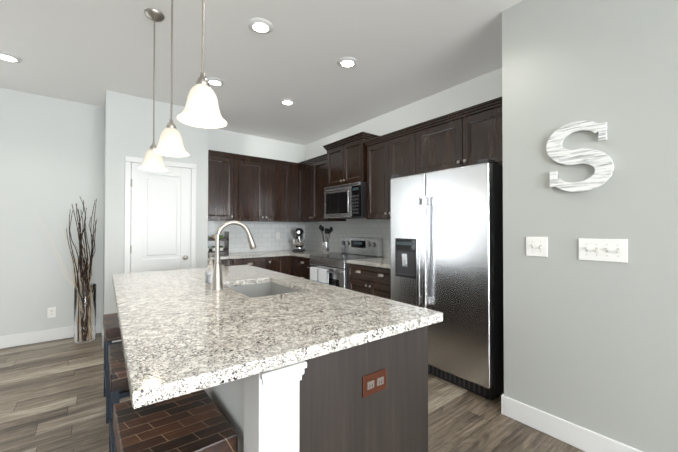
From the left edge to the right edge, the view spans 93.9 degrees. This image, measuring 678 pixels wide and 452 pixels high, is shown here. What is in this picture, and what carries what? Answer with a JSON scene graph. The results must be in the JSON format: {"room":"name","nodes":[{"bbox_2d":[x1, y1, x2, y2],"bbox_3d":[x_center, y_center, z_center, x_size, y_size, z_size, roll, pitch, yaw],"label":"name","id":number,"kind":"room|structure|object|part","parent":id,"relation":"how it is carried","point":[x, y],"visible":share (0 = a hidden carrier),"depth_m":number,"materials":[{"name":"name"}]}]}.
{"room":"kitchen","nodes":[
{"label":"kitchen","id":0,"kind":"room"},
{"bbox_2d":[0,88,304,335],"bbox_3d":[-3.797,-0.088,3.396,8.300,2.800,0.200,0,-1,-38],"label":"wall","id":1,"kind":"structure","parent":0,"point":[51,161],"depth_m":3.64,"materials":[{"name":"paint"}]},
{"bbox_2d":[0,322,99,348],"bbox_3d":[-4.970,1.235,2.337,5.167,0.130,0.013,0,-1,-38],"label":"baseboard","id":2,"kind":"structure","parent":1,"relation":"attached to","point":[7,341],"depth_m":3.56,"materials":[{"name":"white"}]},
{"bbox_2d":[47,307,55,317],"bbox_3d":[-3.302,0.994,3.635,0.072,0.116,0.010,0,-1,-38],"label":"electrical outlet plate","id":3,"kind":"object","parent":1,"relation":"attached to","point":[51,312],"visible":1,"depth_m":3.63,"materials":[{"name":"white plastic"}]},
{"bbox_2d":[208,152,235,220],"bbox_3d":[-1.805,-0.541,4.602,0.440,0.932,0.338,0,-1,-38],"label":"upper cabinet","id":4,"kind":"object","parent":1,"relation":"attached to","point":[221,168],"depth_m":4.50,"materials":[{"name":"brown wood"}]},
{"bbox_2d":[236,156,263,221],"bbox_3d":[-1.446,-0.538,4.881,0.470,0.932,0.338,0,-1,-38],"label":"upper cabinet","id":5,"kind":"object","parent":1,"relation":"attached to","point":[244,188],"depth_m":4.76,"materials":[{"name":"brown wood"}]},
{"bbox_2d":[208,221,304,253],"bbox_3d":[-1.357,0.174,5.148,1.830,0.484,0.014,0,-1,-38],"label":"backsplash","id":6,"kind":"structure","parent":1,"relation":"attached to","point":[272,236],"depth_m":5.20,"materials":[{"name":"tile"}]},
{"bbox_2d":[264,160,291,221],"bbox_3d":[-1.074,-0.535,5.169,0.470,0.932,0.338,0,-1,-38],"label":"upper cabinet","id":7,"kind":"object","parent":1,"relation":"attached to","point":[277,176],"depth_m":5.04,"materials":[{"name":"brown wood"}]},
{"bbox_2d":[103,90,207,329],"bbox_3d":[-2.313,-0.081,4.015,1.069,2.799,0.639,0,-1,-38],"label":"wall","id":8,"kind":"structure","parent":0,"point":[128,125],"depth_m":3.59,"materials":[{"name":"paint"}]},
{"bbox_2d":[100,322,103,347],"bbox_3d":[-2.718,1.249,3.654,0.040,0.130,0.614,0,-1,-38],"label":"baseboard","id":9,"kind":"structure","parent":8,"relation":"attached to","point":[101,323],"depth_m":3.57,"materials":[{"name":"white"}]},
{"bbox_2d":[124,156,195,272],"bbox_3d":[-2.079,0.269,3.730,0.746,2.093,0.089,0,-1,-38],"label":"pantry door","id":10,"kind":"structure","parent":8,"relation":"in","point":[160,222],"depth_m":3.74,"materials":[{"name":"white"}]},
{"bbox_3d":[-2.089,0.290,3.709,0.599,1.640,0.069,0,-1,-38],"label":"knob","id":11,"kind":"part","parent":10,"relation":"part of","materials":[{"name":"silver metal"}]},
{"bbox_2d":[0,0,522,144],"bbox_3d":[-0.917,-1.578,-0.302,8.300,0.100,9.600,0,-1,-38],"label":"ceiling","id":12,"kind":"structure","parent":0,"point":[403,53],"depth_m":2.74,"materials":[{"name":"paint"}]},
{"bbox_2d":[0,51,21,62],"bbox_3d":[-2.927,-1.487,2.795,0.183,0.014,0.183,0,-1,7],"label":"recessed light","id":13,"kind":"object","parent":12,"relation":"in","point":[9,57],"depth_m":2.79,"materials":[{"name":"white"}]},
{"bbox_2d":[139,8,167,171],"bbox_3d":[-1.310,-0.951,2.240,0.180,1.100,0.180,0,-1,-38],"label":"pendant light","id":14,"kind":"object","parent":12,"relation":"hanging from","point":[152,161],"visible":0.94,"depth_m":2.23,"materials":[{"name":"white glass"}]},
{"bbox_2d":[153,0,188,156],"bbox_3d":[-0.936,-0.956,1.771,0.180,1.100,0.180,0,-1,-38],"label":"pendant light","id":15,"kind":"object","parent":12,"relation":"hanging from","point":[170,143],"visible":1,"depth_m":1.76,"materials":[{"name":"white glass"}]},
{"bbox_2d":[177,0,226,127],"bbox_3d":[-0.535,-0.961,1.247,0.180,1.100,0.180,0,-1,-38],"label":"pendant light","id":16,"kind":"object","parent":12,"relation":"hanging from","point":[201,109],"visible":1,"depth_m":1.22,"materials":[{"name":"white glass"}]},
{"bbox_2d":[207,77,223,85],"bbox_3d":[-1.279,-1.482,3.263,0.183,0.014,0.183,0,-1,7],"label":"recessed light","id":17,"kind":"object","parent":12,"relation":"in","point":[212,81],"depth_m":3.24,"materials":[{"name":"white"}]},
{"bbox_2d":[248,18,272,33],"bbox_3d":[-0.586,-1.491,2.371,0.183,0.014,0.183,0,-1,7],"label":"recessed light","id":18,"kind":"object","parent":12,"relation":"in","point":[261,25],"depth_m":2.35,"materials":[{"name":"white"}]},
{"bbox_2d":[280,99,294,104],"bbox_3d":[-0.615,-1.476,3.778,0.183,0.014,0.183,0,-1,7],"label":"recessed light","id":19,"kind":"object","parent":12,"relation":"in","point":[283,101],"depth_m":3.76,"materials":[{"name":"white"}]},
{"bbox_2d":[337,57,357,67],"bbox_3d":[0.078,-1.486,2.885,0.183,0.014,0.183,0,-1,7],"label":"recessed light","id":20,"kind":"object","parent":12,"relation":"in","point":[346,62],"depth_m":2.87,"materials":[{"name":"white"}]},
{"bbox_2d":[0,333,584,451],"bbox_3d":[-0.917,1.322,-0.334,8.300,0.100,9.600,0,-1,-38],"label":"floor","id":21,"kind":"structure","parent":0,"point":[52,398],"depth_m":2.22,"materials":[{"name":"brown wood"}]},
{"bbox_2d":[103,313,128,423],"bbox_3d":[-1.552,0.990,2.341,0.304,0.620,0.463,0,-1,-38],"label":"stool","id":22,"kind":"object","parent":21,"relation":"on","point":[111,327],"visible":0.33,"depth_m":2.11,"materials":[{"name":"brown wood"}]},
{"bbox_2d":[108,343,129,451],"bbox_3d":[-1.053,0.984,1.704,0.305,0.620,0.463,0,-1,-38],"label":"stool","id":23,"kind":"object","parent":21,"relation":"on","point":[118,375],"visible":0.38,"depth_m":1.48,"materials":[{"name":"brown wood"}]},
{"bbox_2d":[113,389,236,451],"bbox_3d":[-0.586,0.977,1.098,0.309,0.620,0.466,0,-1,-38],"label":"stool","id":24,"kind":"object","parent":21,"relation":"on","point":[196,421],"visible":0.96,"depth_m":1.05,"materials":[{"name":"brown wood"}]},
{"bbox_2d":[213,261,235,265],"bbox_3d":[-1.763,0.886,4.443,0.330,0.874,0.617,0,-1,-38],"label":"base cabinet","id":25,"kind":"object","parent":21,"relation":"on","point":[223,263],"depth_m":4.26,"materials":[{"name":"brown wood"}]},
{"bbox_2d":[236,257,267,269],"bbox_3d":[-1.436,0.889,4.696,0.497,0.874,0.617,0,-1,-38],"label":"base cabinet","id":26,"kind":"object","parent":21,"relation":"on","point":[261,262],"depth_m":4.49,"materials":[{"name":"brown wood"}]},
{"bbox_2d":[268,257,283,272],"bbox_3d":[-1.124,0.891,4.938,0.293,0.874,0.617,0,-1,-38],"label":"base cabinet","id":27,"kind":"object","parent":21,"relation":"on","point":[276,264],"depth_m":4.71,"materials":[{"name":"brown wood"}]},
{"bbox_2d":[292,257,347,279],"bbox_3d":[-0.313,0.890,4.823,0.627,0.874,0.595,0,-1,-38],"label":"base cabinet","id":28,"kind":"object","parent":21,"relation":"on","point":[299,264],"depth_m":4.62,"materials":[{"name":"brown wood"}]},
{"bbox_2d":[208,249,321,260],"bbox_3d":[-1.155,0.433,4.909,1.857,0.039,0.632,0,-1,-38],"label":"countertop","id":29,"kind":"structure","parent":28,"relation":"on","point":[231,256],"depth_m":4.61,"materials":[{"name":"beige stone"}]},
{"bbox_2d":[208,231,228,253],"bbox_3d":[-1.808,0.244,4.581,0.380,0.330,0.140,0,-1,-38],"label":"decorative stand","id":30,"kind":"object","parent":29,"relation":"on","point":[225,249],"visible":0.5,"depth_m":4.63,"materials":[{"name":"grey metal"}]},
{"bbox_2d":[293,228,305,251],"bbox_3d":[-0.660,0.226,5.295,0.330,0.383,0.388,0,-1,-38],"label":"stand mixer","id":31,"kind":"object","parent":29,"relation":"on","point":[299,242],"visible":1,"depth_m":5.16,"materials":[{"name":"silver metal"}]},
{"bbox_2d":[292,253,338,256],"bbox_3d":[-0.309,0.432,4.809,0.642,0.039,0.561,0,-1,-38],"label":"countertop","id":32,"kind":"structure","parent":28,"relation":"on","point":[293,254],"depth_m":4.72,"materials":[{"name":"beige stone"}]},
{"bbox_2d":[319,225,332,253],"bbox_3d":[-0.200,0.195,4.707,0.213,0.432,0.157,0,-1,-38],"label":"utensil crock","id":33,"kind":"object","parent":32,"relation":"on","point":[325,247],"visible":1,"depth_m":4.67,"materials":[{"name":"silver metal"}]},
{"bbox_2d":[206,280,442,451],"bbox_3d":[-0.583,0.860,2.036,0.843,0.874,2.302,0,-1,-38],"label":"kitchen island","id":34,"kind":"object","parent":21,"relation":"on","point":[369,395],"depth_m":1.11,"materials":[{"name":"paint"}]},
{"bbox_2d":[112,269,351,408],"bbox_3d":[-0.920,0.400,1.805,0.624,0.039,2.336,0,-1,-38],"label":"island countertop","id":35,"kind":"structure","parent":34,"relation":"on","point":[181,333],"depth_m":1.10,"materials":[{"name":"beige stone"}]},
{"bbox_2d":[205,253,214,282],"bbox_3d":[-0.868,0.283,2.159,0.085,0.200,0.066,0,-1,-38],"label":"soap dispenser","id":36,"kind":"object","parent":35,"relation":"on","point":[208,273],"visible":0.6,"depth_m":2.12,"materials":[{"name":"clear glass"}]},
{"bbox_2d":[210,220,255,289],"bbox_3d":[-0.665,0.174,1.998,0.280,0.418,0.103,0,-1,-38],"label":"faucet","id":37,"kind":"object","parent":35,"relation":"on","point":[217,284],"depth_m":1.91,"materials":[{"name":"silver metal"}]},
{"bbox_2d":[229,282,298,297],"bbox_3d":[-0.490,0.528,2.026,0.417,0.210,0.632,0,-1,-38],"label":"sink","id":38,"kind":"object","parent":35,"relation":"in","point":[250,289],"depth_m":2.30,"materials":[{"name":"silver metal"}]},
{"bbox_2d":[307,237,382,288],"bbox_3d":[0.055,0.738,4.239,0.727,1.165,0.775,0,-1,-38],"label":"range","id":39,"kind":"object","parent":21,"relation":"on","point":[330,269],"visible":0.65,"depth_m":4.14,"materials":[{"name":"grey metal"}]},
{"bbox_2d":[346,261,390,299],"bbox_3d":[0.580,0.878,3.671,0.627,0.874,0.757,0,-1,-38],"label":"base cabinet","id":40,"kind":"object","parent":21,"relation":"on","point":[370,276],"depth_m":3.47,"materials":[{"name":"brown wood"}]},
{"bbox_2d":[348,257,390,268],"bbox_3d":[0.574,0.420,3.671,0.642,0.039,0.757,0,-1,-38],"label":"countertop","id":41,"kind":"structure","parent":40,"relation":"on","point":[380,262],"depth_m":3.56,"materials":[{"name":"beige stone"}]},
{"bbox_2d":[390,159,503,399],"bbox_3d":[1.053,0.404,2.900,0.776,1.795,0.980,0,-1,-38],"label":"refrigerator","id":42,"kind":"object","parent":21,"relation":"on","point":[446,233],"visible":0.81,"depth_m":2.52,"materials":[{"name":"grey metal"}]},
{"bbox_2d":[305,68,501,252],"bbox_3d":[0.650,-0.079,4.269,0.200,2.800,3.870,0,-1,-38],"label":"wall","id":43,"kind":"structure","parent":0,"point":[479,90],"depth_m":3.63,"materials":[{"name":"paint"}]},
{"bbox_2d":[292,168,295,221],"bbox_3d":[-0.643,-0.521,5.516,0.318,0.910,0.318,0,-1,-38],"label":"upper cabinet","id":44,"kind":"object","parent":43,"relation":"attached to","point":[293,169],"depth_m":5.22,"materials":[{"name":"brown wood"}]},
{"bbox_2d":[296,160,311,222],"bbox_3d":[-0.422,-0.555,5.214,0.338,0.972,0.430,0,-1,-38],"label":"upper cabinet","id":45,"kind":"object","parent":43,"relation":"attached to","point":[304,169],"depth_m":5.14,"materials":[{"name":"brown wood"}]},
{"bbox_2d":[312,156,345,221],"bbox_3d":[-0.159,-0.538,4.875,0.338,0.932,0.429,0,-1,-38],"label":"upper cabinet","id":46,"kind":"object","parent":43,"relation":"attached to","point":[317,165],"depth_m":4.82,"materials":[{"name":"brown wood"}]},
{"bbox_2d":[324,144,339,187],"bbox_3d":[0.089,-0.833,4.526,0.377,0.570,0.391,0,-1,-38],"label":"upper cabinet","id":47,"kind":"object","parent":43,"relation":"attached to","point":[332,158],"depth_m":4.47,"materials":[{"name":"brown wood"}]},
{"bbox_2d":[305,218,390,256],"bbox_3d":[0.224,0.153,4.645,0.009,0.515,2.749,0,-1,-38],"label":"backsplash","id":48,"kind":"structure","parent":43,"relation":"attached to","point":[364,227],"depth_m":4.80,"materials":[{"name":"tile"}]},
{"bbox_2d":[340,136,379,184],"bbox_3d":[0.329,-0.837,4.217,0.377,0.570,0.390,0,-1,-38],"label":"upper cabinet","id":49,"kind":"object","parent":43,"relation":"attached to","point":[351,151],"depth_m":4.11,"materials":[{"name":"brown wood"}]},
{"bbox_2d":[324,182,366,218],"bbox_3d":[0.173,-0.328,4.339,0.466,0.436,0.770,0,-1,-38],"label":"microwave","id":50,"kind":"object","parent":49,"relation":"attached to","point":[347,201],"visible":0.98,"depth_m":4.14,"materials":[{"name":"grey paint"}]},
{"bbox_2d":[364,136,387,219],"bbox_3d":[0.591,-0.549,3.907,0.338,0.932,0.377,0,-1,-38],"label":"upper cabinet","id":51,"kind":"object","parent":43,"relation":"attached to","point":[376,153],"depth_m":3.82,"materials":[{"name":"brown wood"}]},
{"bbox_2d":[388,128,415,219],"bbox_3d":[0.822,-0.552,3.610,0.338,0.932,0.377,0,-1,-38],"label":"upper cabinet","id":52,"kind":"object","parent":43,"relation":"attached to","point":[402,146],"depth_m":3.51,"materials":[{"name":"brown wood"}]},
{"bbox_2d":[416,116,459,173],"bbox_3d":[1.107,-0.776,3.245,0.338,0.492,0.546,0,-1,-38],"label":"upper cabinet","id":53,"kind":"object","parent":43,"relation":"attached to","point":[438,142],"depth_m":3.13,"materials":[{"name":"brown wood"}]},
{"bbox_2d":[460,100,502,166],"bbox_3d":[1.442,-0.781,2.813,0.338,0.492,0.547,0,-1,-38],"label":"upper cabinet","id":54,"kind":"object","parent":43,"relation":"attached to","point":[481,137],"depth_m":2.79,"materials":[{"name":"brown wood"}]},
{"bbox_2d":[502,0,677,451],"bbox_3d":[3.222,-0.121,0.317,0.980,2.800,5.530,0,-1,-38],"label":"wall","id":55,"kind":"structure","parent":0,"point":[591,345],"depth_m":1.80,"materials":[{"name":"paint"}]},
{"bbox_2d":[526,237,547,256],"bbox_3d":[1.262,0.132,2.024,0.020,0.125,0.124,0,-1,-38],"label":"switch plate","id":56,"kind":"object","parent":55,"relation":"attached to","point":[536,246],"visible":1,"depth_m":2.02,"materials":[{"name":"white"}]},
{"bbox_2d":[501,393,642,451],"bbox_3d":[2.825,1.210,0.004,0.014,0.130,5.544,0,-1,-38],"label":"baseboard","id":57,"kind":"structure","parent":55,"relation":"attached to","point":[577,436],"depth_m":1.91,"materials":[{"name":"white"}]},
{"bbox_2d":[546,121,613,191],"bbox_3d":[1.398,-0.405,1.851,0.022,0.412,0.318,0,-1,-38],"label":"letter sign","id":58,"kind":"object","parent":55,"relation":"attached to","point":[601,162],"visible":0.96,"depth_m":1.83,"materials":[{"name":"white wood"}]},
{"bbox_2d":[578,238,627,262],"bbox_3d":[1.466,0.133,1.761,0.020,0.124,0.214,0,-1,-38],"label":"switch plate","id":59,"kind":"object","parent":55,"relation":"attached to","point":[611,250],"visible":1,"depth_m":1.75,"materials":[{"name":"white plastic"}]}
]}

